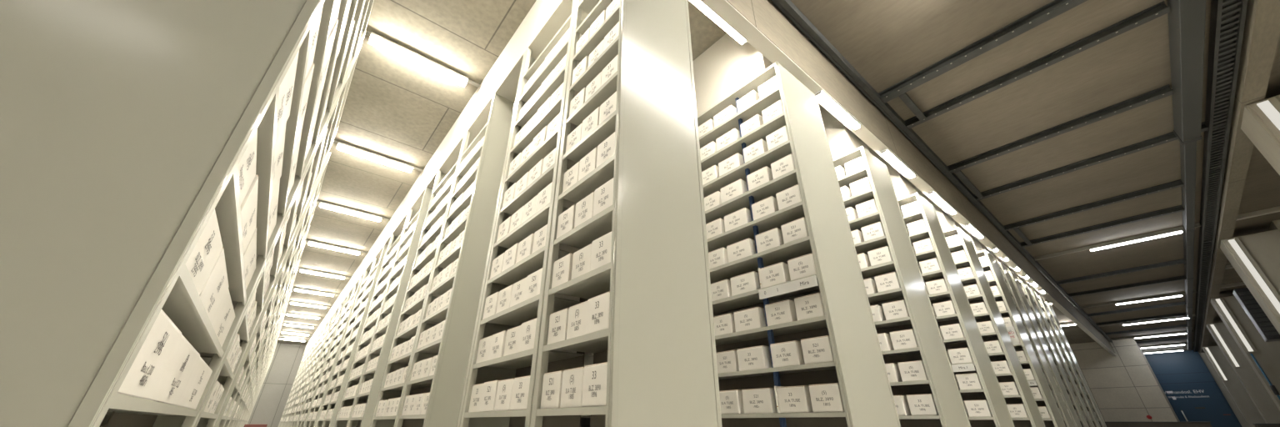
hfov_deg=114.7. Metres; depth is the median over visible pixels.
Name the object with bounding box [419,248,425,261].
box
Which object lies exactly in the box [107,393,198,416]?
shelf
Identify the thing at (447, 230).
box
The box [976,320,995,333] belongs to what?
box
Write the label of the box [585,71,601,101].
box
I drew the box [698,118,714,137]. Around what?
box
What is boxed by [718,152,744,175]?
box
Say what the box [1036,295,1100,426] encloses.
rack
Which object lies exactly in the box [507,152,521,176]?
box
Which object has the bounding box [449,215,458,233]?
box
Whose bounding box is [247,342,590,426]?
wall
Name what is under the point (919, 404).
box
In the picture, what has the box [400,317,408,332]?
box
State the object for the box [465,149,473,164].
box
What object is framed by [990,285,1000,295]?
box
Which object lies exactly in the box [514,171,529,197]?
box
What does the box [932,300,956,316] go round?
box
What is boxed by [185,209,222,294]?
box
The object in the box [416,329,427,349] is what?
box
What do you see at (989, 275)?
box
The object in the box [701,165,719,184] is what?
box
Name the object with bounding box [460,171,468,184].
box
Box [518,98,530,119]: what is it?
box
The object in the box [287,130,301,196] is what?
box
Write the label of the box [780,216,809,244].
box
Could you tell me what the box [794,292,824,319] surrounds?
box
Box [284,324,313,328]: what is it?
diffuser
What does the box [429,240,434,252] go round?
box
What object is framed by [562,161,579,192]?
box
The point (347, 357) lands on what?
shelf
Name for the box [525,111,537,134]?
box
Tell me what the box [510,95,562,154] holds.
shelf
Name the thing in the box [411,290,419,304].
box
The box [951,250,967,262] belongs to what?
box
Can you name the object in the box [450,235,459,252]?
box
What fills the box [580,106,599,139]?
box
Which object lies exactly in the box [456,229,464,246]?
box
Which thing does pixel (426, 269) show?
box
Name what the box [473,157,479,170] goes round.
box
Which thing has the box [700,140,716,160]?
box
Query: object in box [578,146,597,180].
box
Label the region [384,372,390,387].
box
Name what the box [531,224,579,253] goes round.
box
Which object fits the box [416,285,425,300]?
box
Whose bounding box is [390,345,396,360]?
box
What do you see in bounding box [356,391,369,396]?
shelf
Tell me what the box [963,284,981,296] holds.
box
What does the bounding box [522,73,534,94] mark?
box
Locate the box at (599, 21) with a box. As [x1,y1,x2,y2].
[589,9,605,38]
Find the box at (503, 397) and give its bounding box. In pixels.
[494,378,514,410]
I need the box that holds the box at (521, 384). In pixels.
[510,375,530,409]
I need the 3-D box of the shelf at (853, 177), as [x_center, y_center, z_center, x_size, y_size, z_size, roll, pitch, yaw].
[2.984,-0.237,6.578,0.817,0.035,1.607,21,-34,-35]
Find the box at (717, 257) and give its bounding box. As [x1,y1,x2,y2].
[708,246,728,269]
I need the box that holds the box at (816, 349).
[800,335,834,364]
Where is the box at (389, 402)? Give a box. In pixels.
[384,398,392,415]
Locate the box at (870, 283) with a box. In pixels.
[863,277,878,294]
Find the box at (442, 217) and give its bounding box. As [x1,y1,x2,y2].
[439,213,453,225]
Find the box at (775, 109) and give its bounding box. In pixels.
[761,99,783,123]
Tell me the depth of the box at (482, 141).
5.48 m
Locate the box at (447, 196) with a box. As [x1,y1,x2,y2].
[445,191,457,203]
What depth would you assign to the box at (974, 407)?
5.72 m
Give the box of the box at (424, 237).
[420,233,426,244]
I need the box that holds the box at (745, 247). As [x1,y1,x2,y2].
[726,237,756,262]
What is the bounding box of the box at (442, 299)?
[436,291,446,310]
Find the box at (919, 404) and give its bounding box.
[906,393,938,414]
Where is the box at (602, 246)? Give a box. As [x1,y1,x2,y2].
[590,231,611,270]
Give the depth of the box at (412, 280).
6.26 m
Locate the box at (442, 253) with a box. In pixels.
[437,247,445,263]
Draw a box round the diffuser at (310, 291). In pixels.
[294,289,333,295]
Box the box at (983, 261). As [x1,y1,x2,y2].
[978,255,988,265]
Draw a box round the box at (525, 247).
[515,233,534,263]
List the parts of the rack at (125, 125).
panel, panel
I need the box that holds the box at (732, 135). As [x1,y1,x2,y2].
[715,127,740,150]
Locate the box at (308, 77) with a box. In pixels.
[295,62,314,141]
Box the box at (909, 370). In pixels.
[897,360,928,381]
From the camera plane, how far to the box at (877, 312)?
5.17 m
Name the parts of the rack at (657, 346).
panel, panel, panel, panel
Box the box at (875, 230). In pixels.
[860,221,884,240]
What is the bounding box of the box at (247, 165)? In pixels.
[238,128,257,204]
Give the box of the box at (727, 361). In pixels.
[715,350,739,373]
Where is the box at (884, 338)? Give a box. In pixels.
[877,332,894,350]
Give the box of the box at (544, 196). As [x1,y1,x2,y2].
[535,181,576,213]
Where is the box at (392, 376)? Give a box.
[387,370,394,386]
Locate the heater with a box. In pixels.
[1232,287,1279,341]
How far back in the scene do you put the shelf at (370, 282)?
10.59 m
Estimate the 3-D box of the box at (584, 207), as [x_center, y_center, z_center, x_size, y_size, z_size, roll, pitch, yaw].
[-0.244,0.027,2.730,0.315,0.197,0.211,21,-34,-35]
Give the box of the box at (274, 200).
[268,179,279,239]
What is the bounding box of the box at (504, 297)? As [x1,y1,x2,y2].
[495,284,513,313]
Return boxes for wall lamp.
[1203,346,1229,380]
[1208,323,1242,367]
[1212,297,1257,352]
[1224,237,1279,316]
[1249,96,1279,140]
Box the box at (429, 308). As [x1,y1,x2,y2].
[425,301,433,318]
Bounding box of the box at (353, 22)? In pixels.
[335,20,354,88]
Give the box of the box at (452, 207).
[448,200,456,215]
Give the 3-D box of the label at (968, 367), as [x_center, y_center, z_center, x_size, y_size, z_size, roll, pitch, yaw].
[4.690,2.241,5.959,0.017,0.094,0.280,21,-34,-35]
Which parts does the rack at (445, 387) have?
panel, panel, panel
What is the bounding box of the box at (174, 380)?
[150,335,199,405]
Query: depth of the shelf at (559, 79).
4.06 m
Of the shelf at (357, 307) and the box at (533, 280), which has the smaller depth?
the box at (533, 280)
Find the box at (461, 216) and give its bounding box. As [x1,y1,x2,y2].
[455,209,465,226]
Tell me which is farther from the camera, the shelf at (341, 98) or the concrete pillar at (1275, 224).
the concrete pillar at (1275, 224)
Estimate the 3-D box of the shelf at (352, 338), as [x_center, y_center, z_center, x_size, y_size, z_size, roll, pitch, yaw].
[-6.569,3.076,10.011,0.749,0.035,1.155,21,-34,-35]
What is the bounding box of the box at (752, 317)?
[733,306,766,331]
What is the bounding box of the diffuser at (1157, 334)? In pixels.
[1135,333,1185,338]
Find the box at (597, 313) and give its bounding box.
[585,290,609,334]
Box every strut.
[898,92,925,119]
[955,170,983,198]
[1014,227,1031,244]
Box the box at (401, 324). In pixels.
[397,320,404,334]
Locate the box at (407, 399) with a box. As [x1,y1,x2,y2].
[401,395,411,414]
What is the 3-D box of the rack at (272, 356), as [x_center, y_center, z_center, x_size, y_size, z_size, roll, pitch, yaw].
[-22.530,10.628,23.561,0.808,4.709,2.727,21,-34,-35]
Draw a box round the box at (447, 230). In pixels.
[444,223,451,237]
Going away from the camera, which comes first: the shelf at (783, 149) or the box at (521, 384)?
the box at (521, 384)
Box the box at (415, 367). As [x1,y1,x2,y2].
[410,361,419,380]
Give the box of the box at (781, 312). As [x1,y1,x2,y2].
[765,299,797,325]
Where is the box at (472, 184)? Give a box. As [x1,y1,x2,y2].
[469,180,474,193]
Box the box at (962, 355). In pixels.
[947,347,973,364]
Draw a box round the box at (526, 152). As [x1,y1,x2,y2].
[520,141,532,164]
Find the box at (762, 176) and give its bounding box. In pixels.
[746,165,773,190]
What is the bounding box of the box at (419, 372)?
[415,359,425,379]
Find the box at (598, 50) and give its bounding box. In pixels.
[588,39,604,66]
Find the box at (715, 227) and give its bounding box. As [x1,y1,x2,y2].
[705,217,724,239]
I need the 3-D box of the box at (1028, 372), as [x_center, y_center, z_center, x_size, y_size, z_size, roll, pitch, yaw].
[7.995,3.344,8.499,0.282,0.211,0.261,21,-34,-35]
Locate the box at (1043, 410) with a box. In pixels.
[1037,405,1050,418]
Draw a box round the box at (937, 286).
[925,278,948,294]
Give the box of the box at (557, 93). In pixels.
[550,82,579,107]
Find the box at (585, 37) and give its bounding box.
[575,27,589,53]
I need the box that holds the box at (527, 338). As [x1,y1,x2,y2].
[517,317,576,352]
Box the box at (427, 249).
[423,243,431,258]
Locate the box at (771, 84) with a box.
[757,75,778,98]
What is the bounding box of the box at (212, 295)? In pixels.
[199,246,229,323]
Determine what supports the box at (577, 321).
on the rack at (657, 346)
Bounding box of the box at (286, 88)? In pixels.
[275,50,299,144]
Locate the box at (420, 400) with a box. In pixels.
[414,392,425,414]
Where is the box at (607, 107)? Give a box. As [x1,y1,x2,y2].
[599,91,616,124]
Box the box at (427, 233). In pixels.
[425,228,430,240]
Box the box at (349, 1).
[334,0,351,62]
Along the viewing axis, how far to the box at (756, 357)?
3.95 m
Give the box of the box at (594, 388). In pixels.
[581,361,607,406]
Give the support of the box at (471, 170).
on the rack at (445, 387)
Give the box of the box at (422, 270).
[417,265,424,280]
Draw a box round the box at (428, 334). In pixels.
[423,325,434,345]
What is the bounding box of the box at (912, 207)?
[900,200,920,215]
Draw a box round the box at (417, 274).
[414,271,419,284]
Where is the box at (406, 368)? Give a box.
[401,365,421,383]
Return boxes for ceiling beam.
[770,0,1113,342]
[1166,0,1206,350]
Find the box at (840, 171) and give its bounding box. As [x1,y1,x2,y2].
[835,165,846,179]
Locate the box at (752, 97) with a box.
[736,90,759,112]
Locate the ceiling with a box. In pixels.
[277,0,1279,353]
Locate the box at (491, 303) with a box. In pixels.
[482,290,499,319]
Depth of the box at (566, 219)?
2.77 m
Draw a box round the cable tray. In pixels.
[1193,0,1248,351]
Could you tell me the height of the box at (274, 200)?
0.231 m
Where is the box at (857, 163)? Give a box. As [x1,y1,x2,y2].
[844,156,864,174]
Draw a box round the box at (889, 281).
[874,271,900,292]
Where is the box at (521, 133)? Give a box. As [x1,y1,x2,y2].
[513,124,526,146]
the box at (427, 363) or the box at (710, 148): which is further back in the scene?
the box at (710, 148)
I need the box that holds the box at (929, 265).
[919,257,940,273]
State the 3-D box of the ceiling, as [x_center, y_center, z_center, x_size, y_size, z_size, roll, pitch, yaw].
[6.829,8.081,26.815,59.730,0.165,43.396,21,-34,-35]
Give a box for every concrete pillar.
[1202,345,1265,426]
[1206,321,1279,423]
[1210,295,1279,410]
[1220,229,1279,334]
[1240,94,1279,174]
[1269,219,1279,229]
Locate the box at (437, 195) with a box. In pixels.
[434,188,441,202]
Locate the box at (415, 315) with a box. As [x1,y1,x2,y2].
[410,311,417,326]
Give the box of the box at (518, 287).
[510,277,526,306]
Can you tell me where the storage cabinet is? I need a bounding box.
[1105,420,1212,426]
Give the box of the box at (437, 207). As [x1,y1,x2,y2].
[434,202,440,215]
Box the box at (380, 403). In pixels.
[375,400,383,416]
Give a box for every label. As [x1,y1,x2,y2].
[758,275,818,299]
[951,363,975,371]
[1027,380,1037,385]
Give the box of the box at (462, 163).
[458,156,466,172]
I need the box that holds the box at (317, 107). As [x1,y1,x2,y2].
[305,90,322,159]
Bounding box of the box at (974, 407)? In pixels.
[964,399,992,416]
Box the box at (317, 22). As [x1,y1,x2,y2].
[305,4,323,77]
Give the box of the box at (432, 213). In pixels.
[430,209,435,220]
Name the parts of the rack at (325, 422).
panel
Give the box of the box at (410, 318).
[405,314,414,329]
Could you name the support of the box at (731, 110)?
on the rack at (858, 366)
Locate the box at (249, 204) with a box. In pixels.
[240,174,258,254]
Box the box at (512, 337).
[503,325,521,355]
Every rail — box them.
[1220,281,1244,288]
[1225,264,1233,269]
[1236,205,1279,219]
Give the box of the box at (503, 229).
[496,215,511,241]
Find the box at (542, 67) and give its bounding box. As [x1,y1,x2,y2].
[533,60,544,80]
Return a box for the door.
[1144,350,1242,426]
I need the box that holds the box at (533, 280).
[524,267,579,301]
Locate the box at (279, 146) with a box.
[271,122,286,194]
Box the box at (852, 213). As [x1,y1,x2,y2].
[845,206,858,220]
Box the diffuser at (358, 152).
[337,145,411,171]
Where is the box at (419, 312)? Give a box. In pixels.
[415,309,439,324]
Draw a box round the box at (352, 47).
[346,0,365,67]
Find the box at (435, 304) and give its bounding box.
[430,295,439,314]
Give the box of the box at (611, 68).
[600,54,618,85]
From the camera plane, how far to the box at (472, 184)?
5.15 m
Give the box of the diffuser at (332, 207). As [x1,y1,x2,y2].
[320,204,380,221]
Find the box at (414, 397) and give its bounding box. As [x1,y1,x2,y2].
[407,393,418,414]
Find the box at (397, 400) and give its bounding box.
[392,396,400,415]
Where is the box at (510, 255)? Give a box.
[501,242,518,271]
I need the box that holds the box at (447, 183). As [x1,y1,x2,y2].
[445,176,451,189]
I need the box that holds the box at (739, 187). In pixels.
[720,178,747,203]
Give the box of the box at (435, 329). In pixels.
[430,323,439,342]
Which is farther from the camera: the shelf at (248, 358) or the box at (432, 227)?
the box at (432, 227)
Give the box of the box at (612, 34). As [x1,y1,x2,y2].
[603,21,619,50]
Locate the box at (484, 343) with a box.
[475,335,492,363]
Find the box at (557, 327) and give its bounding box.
[546,307,569,344]
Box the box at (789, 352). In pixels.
[770,340,804,367]
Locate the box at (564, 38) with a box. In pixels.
[556,27,582,52]
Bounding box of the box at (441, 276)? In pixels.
[436,268,445,285]
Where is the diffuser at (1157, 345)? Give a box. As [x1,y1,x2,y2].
[1140,344,1184,348]
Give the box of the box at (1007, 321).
[1002,316,1014,326]
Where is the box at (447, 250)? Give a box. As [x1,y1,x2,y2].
[443,240,453,258]
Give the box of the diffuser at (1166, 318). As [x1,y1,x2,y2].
[1123,317,1189,325]
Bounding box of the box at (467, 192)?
[461,185,470,201]
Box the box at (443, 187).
[440,182,446,194]
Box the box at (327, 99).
[320,59,336,123]
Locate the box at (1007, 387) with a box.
[999,381,1019,394]
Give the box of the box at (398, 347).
[394,343,401,359]
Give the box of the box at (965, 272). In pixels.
[957,266,974,279]
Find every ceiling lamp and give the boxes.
[278,336,308,341]
[280,330,313,335]
[282,322,318,328]
[285,312,324,319]
[288,300,331,308]
[292,286,339,295]
[298,267,351,279]
[305,239,368,254]
[317,200,389,221]
[332,140,423,173]
[365,30,479,88]
[689,0,746,45]
[815,90,860,130]
[880,148,915,178]
[927,190,956,214]
[964,223,983,239]
[990,246,998,251]
[1001,256,1009,261]
[1012,265,1019,270]
[1021,274,1029,279]
[1030,280,1038,286]
[1034,222,1200,260]
[1060,321,1075,326]
[1080,289,1197,308]
[1097,314,1195,326]
[1110,330,1194,339]
[1140,341,1194,348]
[1143,347,1193,353]
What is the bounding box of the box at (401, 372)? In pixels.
[395,366,405,384]
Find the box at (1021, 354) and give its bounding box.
[1015,350,1027,361]
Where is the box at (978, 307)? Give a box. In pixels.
[970,301,988,314]
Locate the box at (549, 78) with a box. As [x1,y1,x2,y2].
[540,69,554,94]
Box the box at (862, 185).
[849,176,871,195]
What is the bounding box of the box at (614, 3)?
[605,0,619,19]
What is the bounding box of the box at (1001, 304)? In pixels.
[995,300,1007,310]
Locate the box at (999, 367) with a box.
[990,360,1011,374]
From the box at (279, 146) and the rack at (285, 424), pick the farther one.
the rack at (285, 424)
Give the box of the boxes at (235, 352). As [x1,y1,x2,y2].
[199,75,1098,420]
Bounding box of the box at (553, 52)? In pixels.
[543,43,557,69]
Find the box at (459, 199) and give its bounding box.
[454,192,464,209]
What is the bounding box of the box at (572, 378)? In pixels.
[560,366,584,407]
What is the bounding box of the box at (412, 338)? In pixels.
[407,335,438,353]
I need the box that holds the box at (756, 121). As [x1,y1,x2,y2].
[740,113,764,136]
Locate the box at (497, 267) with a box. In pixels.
[490,251,504,278]
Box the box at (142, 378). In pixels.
[116,309,182,399]
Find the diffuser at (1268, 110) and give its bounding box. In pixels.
[1256,100,1279,130]
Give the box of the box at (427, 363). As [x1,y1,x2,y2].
[421,356,433,377]
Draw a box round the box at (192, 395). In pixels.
[177,356,212,409]
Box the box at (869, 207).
[855,198,878,217]
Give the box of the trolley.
[244,424,267,426]
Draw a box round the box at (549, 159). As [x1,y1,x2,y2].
[541,148,576,173]
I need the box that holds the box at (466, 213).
[463,205,469,219]
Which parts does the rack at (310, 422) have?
panel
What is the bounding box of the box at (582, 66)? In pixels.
[571,55,589,84]
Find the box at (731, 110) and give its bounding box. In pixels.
[713,104,737,127]
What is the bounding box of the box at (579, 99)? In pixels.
[569,87,585,116]
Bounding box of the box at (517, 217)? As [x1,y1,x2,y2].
[509,205,524,232]
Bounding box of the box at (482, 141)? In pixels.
[479,136,484,147]
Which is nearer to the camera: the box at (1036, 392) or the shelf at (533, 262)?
the shelf at (533, 262)
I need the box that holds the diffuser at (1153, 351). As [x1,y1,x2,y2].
[1144,350,1183,353]
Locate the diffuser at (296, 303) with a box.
[290,302,325,308]
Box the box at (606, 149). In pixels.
[596,131,614,167]
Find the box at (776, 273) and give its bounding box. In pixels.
[760,261,790,287]
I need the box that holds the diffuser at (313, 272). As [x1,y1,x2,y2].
[300,270,344,279]
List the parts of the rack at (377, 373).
panel, panel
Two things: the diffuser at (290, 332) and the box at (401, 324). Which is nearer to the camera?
the box at (401, 324)
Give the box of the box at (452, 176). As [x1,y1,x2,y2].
[450,172,462,182]
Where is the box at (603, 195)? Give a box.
[592,177,613,216]
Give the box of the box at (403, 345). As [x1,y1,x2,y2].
[398,340,407,357]
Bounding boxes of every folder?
[758,267,762,288]
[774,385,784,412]
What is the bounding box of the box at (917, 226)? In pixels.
[906,219,926,234]
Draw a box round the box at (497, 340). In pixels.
[487,330,507,359]
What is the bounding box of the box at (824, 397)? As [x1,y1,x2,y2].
[808,382,844,412]
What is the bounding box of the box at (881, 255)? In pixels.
[867,245,892,265]
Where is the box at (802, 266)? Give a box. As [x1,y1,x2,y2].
[787,253,816,279]
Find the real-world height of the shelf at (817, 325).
0.035 m
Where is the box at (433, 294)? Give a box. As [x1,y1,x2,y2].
[422,283,440,296]
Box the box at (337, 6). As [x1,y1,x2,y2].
[329,0,340,34]
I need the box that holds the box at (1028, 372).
[1023,368,1034,379]
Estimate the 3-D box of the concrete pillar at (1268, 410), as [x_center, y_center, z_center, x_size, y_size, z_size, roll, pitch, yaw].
[30.515,8.350,20.250,0.908,5.770,0.957,21,-34,-35]
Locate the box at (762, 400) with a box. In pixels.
[741,387,777,413]
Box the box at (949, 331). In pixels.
[940,323,964,339]
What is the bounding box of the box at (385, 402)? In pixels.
[379,399,388,415]
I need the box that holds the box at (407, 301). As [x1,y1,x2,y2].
[403,296,410,310]
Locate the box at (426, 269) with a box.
[422,260,430,276]
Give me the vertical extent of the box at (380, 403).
0.198 m
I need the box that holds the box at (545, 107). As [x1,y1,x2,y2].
[535,95,550,122]
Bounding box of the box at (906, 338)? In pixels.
[889,328,918,349]
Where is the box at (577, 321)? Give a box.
[566,300,587,339]
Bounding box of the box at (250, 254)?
[243,227,256,289]
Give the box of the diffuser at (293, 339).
[279,338,304,341]
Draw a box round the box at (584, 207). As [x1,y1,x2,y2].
[574,191,594,227]
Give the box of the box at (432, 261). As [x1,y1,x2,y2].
[427,257,444,272]
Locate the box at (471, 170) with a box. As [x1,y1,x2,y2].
[466,163,474,178]
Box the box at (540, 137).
[530,125,547,154]
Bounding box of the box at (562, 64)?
[553,54,579,79]
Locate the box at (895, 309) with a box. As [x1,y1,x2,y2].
[881,299,909,319]
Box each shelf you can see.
[105,410,217,418]
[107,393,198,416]
[161,264,224,357]
[200,355,234,379]
[215,165,246,305]
[233,307,249,342]
[245,350,250,362]
[255,87,279,259]
[255,268,265,309]
[256,322,261,335]
[266,294,273,311]
[270,228,283,277]
[274,290,279,305]
[277,23,313,216]
[277,268,284,287]
[282,270,288,285]
[283,193,298,248]
[286,244,294,265]
[290,250,296,266]
[295,0,335,178]
[295,160,312,220]
[295,221,303,244]
[298,229,304,248]
[304,197,313,224]
[305,210,312,230]
[307,130,325,195]
[312,0,348,144]
[312,177,321,204]
[318,101,338,171]
[325,0,357,112]
[326,74,349,149]
[328,386,340,389]
[332,370,345,375]
[336,355,349,361]
[336,417,349,419]
[339,0,364,83]
[340,340,354,348]
[342,395,368,400]
[344,349,352,356]
[345,327,357,334]
[348,374,374,381]
[349,334,356,341]
[350,313,361,321]
[350,416,362,419]
[352,0,369,56]
[353,300,365,309]
[353,318,361,327]
[353,353,379,363]
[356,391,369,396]
[357,287,368,296]
[357,304,365,313]
[359,334,382,345]
[361,290,369,299]
[363,367,375,374]
[364,315,385,328]
[365,275,374,286]
[369,297,389,312]
[369,344,382,354]
[373,280,394,296]
[373,415,395,419]
[375,322,388,334]
[378,263,398,281]
[380,301,394,314]
[380,382,431,390]
[382,246,398,266]
[385,281,399,296]
[388,351,438,364]
[390,262,404,278]
[395,244,409,261]
[395,322,436,339]
[399,414,424,418]
[400,226,414,245]
[400,295,438,314]
[406,269,441,292]
[407,375,433,384]
[412,245,445,270]
[415,338,441,352]
[418,222,450,249]
[422,304,448,322]
[423,200,448,229]
[428,180,453,211]
[428,273,454,294]
[435,243,461,268]
[440,215,467,243]
[446,190,473,219]
[451,165,478,197]
[456,143,483,177]
[464,409,590,417]
[472,348,593,368]
[480,294,582,326]
[487,245,573,285]
[493,202,568,248]
[500,163,569,214]
[505,128,570,183]
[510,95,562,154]
[515,65,565,127]
[519,39,568,102]
[535,405,605,415]
[542,328,608,353]
[548,261,610,299]
[553,205,612,249]
[558,155,614,203]
[562,110,615,162]
[565,70,617,125]
[570,35,618,92]
[572,4,619,62]
[575,0,613,34]
[699,87,780,148]
[700,112,786,171]
[702,140,792,197]
[705,169,798,224]
[707,200,804,252]
[709,235,812,283]
[711,274,819,314]
[715,315,827,345]
[717,360,835,379]
[720,411,845,417]
[837,167,868,188]
[843,189,874,209]
[848,211,881,230]
[854,235,888,254]
[860,260,895,278]
[867,287,903,302]
[874,316,911,329]
[881,346,919,356]
[890,380,929,385]
[898,415,939,419]
[903,210,923,224]
[909,229,929,242]
[915,249,936,260]
[921,269,943,280]
[928,290,950,300]
[935,313,958,321]
[943,337,966,344]
[949,243,964,252]
[950,362,974,365]
[955,259,969,268]
[959,388,983,392]
[960,276,976,284]
[967,294,983,300]
[968,416,993,419]
[974,312,989,319]
[980,331,997,337]
[981,264,990,270]
[987,279,996,284]
[988,351,1004,355]
[994,294,1002,299]
[995,372,1012,375]
[1000,310,1009,314]
[1003,395,1020,397]
[1011,417,1029,419]
[1020,360,1029,364]
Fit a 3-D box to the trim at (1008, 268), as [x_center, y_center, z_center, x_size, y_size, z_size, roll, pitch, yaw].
[9.078,2.422,14.060,0.587,1.307,5.608,21,-34,-35]
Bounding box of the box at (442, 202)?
[439,195,446,209]
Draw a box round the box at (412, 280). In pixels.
[409,274,416,288]
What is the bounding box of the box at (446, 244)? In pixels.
[433,234,449,248]
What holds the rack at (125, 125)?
on the floor
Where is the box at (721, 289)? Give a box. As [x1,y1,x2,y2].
[710,279,732,300]
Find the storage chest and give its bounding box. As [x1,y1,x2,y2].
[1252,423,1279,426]
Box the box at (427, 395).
[420,391,429,414]
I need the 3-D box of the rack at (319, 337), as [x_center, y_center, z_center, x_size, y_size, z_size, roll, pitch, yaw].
[-15.383,8.171,19.225,0.756,5.160,2.644,21,-34,-35]
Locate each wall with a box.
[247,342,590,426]
[692,33,773,115]
[818,103,869,159]
[1069,338,1177,421]
[1135,340,1179,421]
[1147,350,1249,426]
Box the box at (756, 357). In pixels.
[736,345,771,370]
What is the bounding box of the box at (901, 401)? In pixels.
[893,395,911,414]
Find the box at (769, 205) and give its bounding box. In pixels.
[751,195,778,219]
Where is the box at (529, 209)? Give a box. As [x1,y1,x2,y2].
[521,195,537,222]
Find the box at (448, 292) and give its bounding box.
[443,287,452,306]
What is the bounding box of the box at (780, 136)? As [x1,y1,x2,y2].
[765,125,789,149]
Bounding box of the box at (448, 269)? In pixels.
[442,261,453,281]
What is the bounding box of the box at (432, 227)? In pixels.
[429,222,435,235]
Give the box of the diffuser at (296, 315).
[286,314,319,319]
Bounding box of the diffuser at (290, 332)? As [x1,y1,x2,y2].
[281,331,308,335]
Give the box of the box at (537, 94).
[529,85,541,106]
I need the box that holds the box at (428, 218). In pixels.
[425,213,431,225]
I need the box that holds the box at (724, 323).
[713,312,735,335]
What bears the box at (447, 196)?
on the rack at (445, 387)
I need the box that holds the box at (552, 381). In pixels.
[540,370,564,408]
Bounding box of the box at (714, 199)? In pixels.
[703,190,721,210]
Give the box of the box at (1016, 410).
[1006,403,1028,417]
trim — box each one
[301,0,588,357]
[700,0,1116,355]
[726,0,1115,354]
[867,145,917,199]
[915,185,956,230]
[953,219,983,251]
[980,241,993,255]
[991,251,1003,264]
[1002,261,1013,273]
[1012,270,1021,280]
[1020,277,1030,288]
[1029,284,1039,295]
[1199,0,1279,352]
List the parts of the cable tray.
rail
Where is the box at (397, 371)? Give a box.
[391,369,399,385]
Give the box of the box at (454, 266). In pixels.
[450,258,458,275]
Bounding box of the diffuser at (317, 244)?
[308,242,359,254]
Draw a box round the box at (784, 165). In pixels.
[770,153,794,179]
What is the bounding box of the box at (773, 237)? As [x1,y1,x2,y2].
[755,227,784,252]
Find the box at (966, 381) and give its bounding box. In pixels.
[955,372,982,389]
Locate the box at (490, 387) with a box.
[479,380,499,411]
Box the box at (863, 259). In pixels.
[856,252,870,268]
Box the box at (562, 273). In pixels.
[551,253,573,288]
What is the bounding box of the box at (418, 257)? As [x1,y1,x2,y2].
[415,253,421,265]
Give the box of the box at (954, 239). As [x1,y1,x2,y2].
[945,234,961,246]
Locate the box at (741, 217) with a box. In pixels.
[724,207,751,231]
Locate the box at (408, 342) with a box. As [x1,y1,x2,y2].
[404,339,410,354]
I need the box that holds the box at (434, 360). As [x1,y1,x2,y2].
[429,354,438,375]
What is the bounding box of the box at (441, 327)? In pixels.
[435,319,445,339]
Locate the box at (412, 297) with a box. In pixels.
[408,294,414,307]
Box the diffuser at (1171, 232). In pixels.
[1090,230,1182,250]
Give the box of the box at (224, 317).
[211,289,234,346]
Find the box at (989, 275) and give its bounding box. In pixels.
[984,270,994,279]
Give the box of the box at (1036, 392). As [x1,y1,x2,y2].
[1030,386,1043,398]
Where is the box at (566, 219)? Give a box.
[556,205,575,238]
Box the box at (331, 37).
[315,19,338,105]
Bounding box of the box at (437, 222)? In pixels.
[433,215,441,231]
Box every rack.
[0,0,374,426]
[214,151,330,426]
[228,225,310,426]
[235,267,298,426]
[238,294,290,426]
[240,312,285,426]
[242,329,280,426]
[245,340,277,424]
[245,347,275,424]
[246,355,273,424]
[278,350,306,426]
[280,344,311,426]
[283,336,317,426]
[286,325,324,426]
[290,313,334,426]
[296,297,346,426]
[305,275,363,426]
[315,244,388,426]
[333,186,433,426]
[370,93,514,426]
[456,0,722,426]
[697,61,900,426]
[832,145,970,426]
[897,192,1014,426]
[943,226,1045,426]
[976,250,1065,426]
[997,262,1074,426]
[1008,270,1082,426]
[1019,280,1089,426]
[1028,287,1094,426]
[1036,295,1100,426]
[1045,301,1106,426]
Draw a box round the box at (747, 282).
[730,270,760,295]
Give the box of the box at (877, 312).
[870,304,885,321]
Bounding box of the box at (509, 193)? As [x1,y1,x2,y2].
[501,182,516,208]
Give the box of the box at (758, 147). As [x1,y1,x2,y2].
[743,139,768,162]
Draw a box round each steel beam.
[878,0,1087,103]
[905,0,1169,128]
[947,84,1173,173]
[974,120,1225,200]
[1004,179,1184,230]
[1020,205,1184,247]
[1056,258,1185,284]
[1068,275,1185,296]
[1087,300,1186,316]
[1095,312,1186,324]
[1105,324,1187,334]
[1136,336,1187,343]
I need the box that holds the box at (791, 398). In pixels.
[776,385,814,412]
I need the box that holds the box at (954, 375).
[954,375,960,389]
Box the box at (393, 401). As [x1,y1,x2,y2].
[388,397,396,415]
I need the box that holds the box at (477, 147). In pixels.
[471,140,479,156]
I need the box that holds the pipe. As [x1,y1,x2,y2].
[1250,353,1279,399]
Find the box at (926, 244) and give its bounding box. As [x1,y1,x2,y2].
[912,238,934,253]
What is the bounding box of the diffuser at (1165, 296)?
[1115,295,1182,304]
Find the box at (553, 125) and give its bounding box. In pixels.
[545,112,578,139]
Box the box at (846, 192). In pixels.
[840,185,852,199]
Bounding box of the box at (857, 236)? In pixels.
[850,229,864,244]
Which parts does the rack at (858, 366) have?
post, panel, panel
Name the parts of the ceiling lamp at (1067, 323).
rail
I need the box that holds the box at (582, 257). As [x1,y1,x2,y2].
[570,243,591,279]
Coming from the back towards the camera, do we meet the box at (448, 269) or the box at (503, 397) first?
the box at (448, 269)
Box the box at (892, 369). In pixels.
[885,362,902,382]
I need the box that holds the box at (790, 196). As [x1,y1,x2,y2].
[775,184,801,209]
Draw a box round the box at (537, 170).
[527,158,543,185]
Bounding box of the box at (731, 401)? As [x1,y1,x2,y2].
[719,389,744,414]
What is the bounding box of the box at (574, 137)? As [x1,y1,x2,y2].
[565,122,582,152]
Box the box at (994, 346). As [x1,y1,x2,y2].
[984,340,1003,353]
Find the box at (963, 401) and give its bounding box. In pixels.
[963,400,969,416]
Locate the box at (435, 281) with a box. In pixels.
[430,274,439,290]
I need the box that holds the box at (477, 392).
[468,382,484,411]
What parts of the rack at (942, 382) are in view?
panel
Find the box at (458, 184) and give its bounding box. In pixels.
[455,178,462,191]

